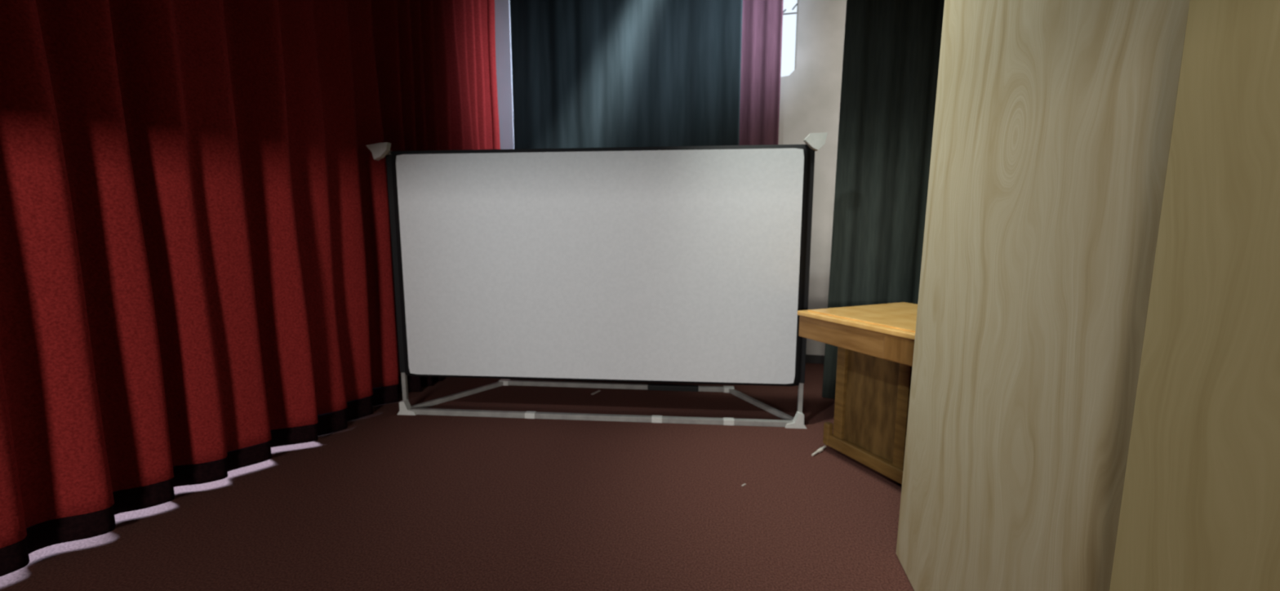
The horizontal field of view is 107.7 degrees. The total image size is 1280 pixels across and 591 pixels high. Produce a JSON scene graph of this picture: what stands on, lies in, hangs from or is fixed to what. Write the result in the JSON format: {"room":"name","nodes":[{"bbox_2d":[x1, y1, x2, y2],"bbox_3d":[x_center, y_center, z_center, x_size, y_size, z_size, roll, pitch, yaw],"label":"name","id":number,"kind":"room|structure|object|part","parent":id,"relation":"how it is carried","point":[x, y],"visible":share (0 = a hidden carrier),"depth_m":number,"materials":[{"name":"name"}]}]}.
{"room":"event venue","nodes":[
{"label":"event venue","id":0,"kind":"room"},
{"bbox_2d":[0,363,914,590],"bbox_3d":[-1.754,1.428,1.070,9.400,0.100,11.400,2,7,12],"label":"floor","id":1,"kind":"structure","parent":0,"point":[388,500],"depth_m":2.62,"materials":[{"name":"brown carpet"}]},
{"bbox_2d":[366,132,827,428],"bbox_3d":[-0.364,-0.140,4.137,3.540,2.256,0.924,1,7,5],"label":"projection screen","id":2,"kind":"object","parent":1,"relation":"on","point":[677,264],"visible":1,"depth_m":3.70,"materials":[{"name":"white fabric"}]},
{"bbox_3d":[-2.016,-0.080,3.902,0.034,2.190,0.034,1,7,5],"label":"post","id":3,"kind":"part","parent":2,"relation":"part of","materials":[{"name":"grey metal"}]},
{"bbox_3d":[1.277,-0.044,3.618,0.034,2.190,0.034,1,7,5],"label":"post","id":4,"kind":"part","parent":2,"relation":"part of","materials":[{"name":"grey metal"}]},
{"bbox_2d":[811,445,826,456],"bbox_3d":[1.253,1.087,3.275,0.172,0.030,0.026,-5,9,-36],"label":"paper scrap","id":5,"kind":"object","parent":1,"relation":"on","point":[820,450],"visible":1,"depth_m":3.27,"materials":[{"name":"white paper"}]},
{"bbox_2d":[797,302,917,484],"bbox_3d":[1.861,0.657,2.767,1.040,1.009,1.550,-3,8,-23],"label":"wooden console","id":6,"kind":"object","parent":1,"relation":"on","point":[875,343],"visible":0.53,"depth_m":2.94,"materials":[{"name":"brown wood"}]},
{"bbox_3d":[1.861,0.162,2.705,0.940,0.010,1.450,-3,8,-23],"label":"panel","id":7,"kind":"part","parent":6,"relation":"part of","materials":[{"name":"brown wood"}]},
{"bbox_3d":[1.478,0.318,2.330,0.012,0.135,0.600,-3,8,-23],"label":"apron panel","id":8,"kind":"part","parent":6,"relation":"part of","materials":[{"name":"brown wood"}]},
{"bbox_2d":[896,0,1189,590],"bbox_3d":[1.116,-0.131,1.425,0.065,2.894,1.262,2,7,12],"label":"wood panel","id":9,"kind":"object","parent":1,"relation":"on","point":[1053,119],"visible":0.91,"depth_m":1.25,"materials":[{"name":"brown wood"}]},
{"bbox_2d":[1109,0,1279,590],"bbox_3d":[0.780,0.041,0.063,0.018,2.896,1.636,2,7,12],"label":"wood panel","id":10,"kind":"object","parent":1,"relation":"on","point":[1200,508],"visible":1,"depth_m":0.75,"materials":[{"name":"yellow wood"}]},
{"bbox_2d":[778,0,846,355],"bbox_3d":[-0.638,-2.151,5.915,9.200,5.800,0.180,2,7,12],"label":"wall","id":11,"kind":"structure","parent":0,"point":[810,100],"depth_m":5.28,"materials":[{"name":"beige paint"}]},
{"bbox_2d":[494,0,514,149],"bbox_3d":[-1.687,-2.153,5.934,0.270,5.800,0.200,2,7,12],"label":"trim","id":12,"kind":"structure","parent":11,"relation":"attached to","point":[502,7],"depth_m":5.75,"materials":[{"name":"paint"}]},
{"bbox_2d":[780,0,797,77],"bbox_3d":[1.544,-3.429,5.278,0.466,1.905,0.160,2,7,12],"label":"window","id":13,"kind":"structure","parent":11,"relation":"in","point":[788,31],"depth_m":5.34,"materials":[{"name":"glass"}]},
{"bbox_3d":[1.681,-2.525,5.362,0.186,0.090,0.160,2,7,12],"label":"sill","id":14,"kind":"part","parent":13,"relation":"part of","materials":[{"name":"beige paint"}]},
{"bbox_3d":[1.552,-3.437,5.316,0.466,1.900,0.030,2,7,12],"label":"frame","id":15,"kind":"part","parent":13,"relation":"part of","materials":[{"name":"white"}]},
{"bbox_2d":[805,354,824,364],"bbox_3d":[1.200,0.738,5.780,5.300,0.100,0.018,2,7,12],"label":"baseboard","id":16,"kind":"structure","parent":11,"relation":"attached to","point":[820,359],"depth_m":5.58,"materials":[{"name":"paint"}]},
{"bbox_3d":[-1.755,-4.426,0.337,9.400,0.100,11.400,2,7,12],"label":"ceiling","id":17,"kind":"structure","parent":0,"visible":0},
{"bbox_2d":[0,0,500,577],"bbox_3d":[-2.572,-1.740,2.707,0.398,5.778,6.636,2,7,12],"label":"stage curtain","id":18,"kind":"object","parent":17,"relation":"hanging from","point":[197,280],"visible":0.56,"depth_m":2.69,"materials":[{"name":"red fabric"}]},
{"bbox_2d":[509,0,742,148],"bbox_3d":[-0.226,-2.108,5.534,2.755,5.750,0.026,2,7,12],"label":"curtain","id":19,"kind":"object","parent":17,"relation":"hanging from","point":[586,73],"visible":0.43,"depth_m":5.46,"materials":[{"name":"fabric"}]},
{"bbox_2d":[738,0,783,145],"bbox_3d":[1.323,-2.072,5.248,0.468,5.750,0.028,2,7,12],"label":"curtain","id":20,"kind":"object","parent":17,"relation":"hanging from","point":[762,20],"visible":0.39,"depth_m":5.19,"materials":[{"name":"fabric"}]},
{"bbox_2d":[822,0,944,399],"bbox_3d":[2.569,-1.886,3.799,1.799,5.760,0.062,2,7,12],"label":"curtain","id":21,"kind":"object","parent":17,"relation":"hanging from","point":[891,49],"visible":0.36,"depth_m":3.99,"materials":[{"name":"fabric"}]}
]}

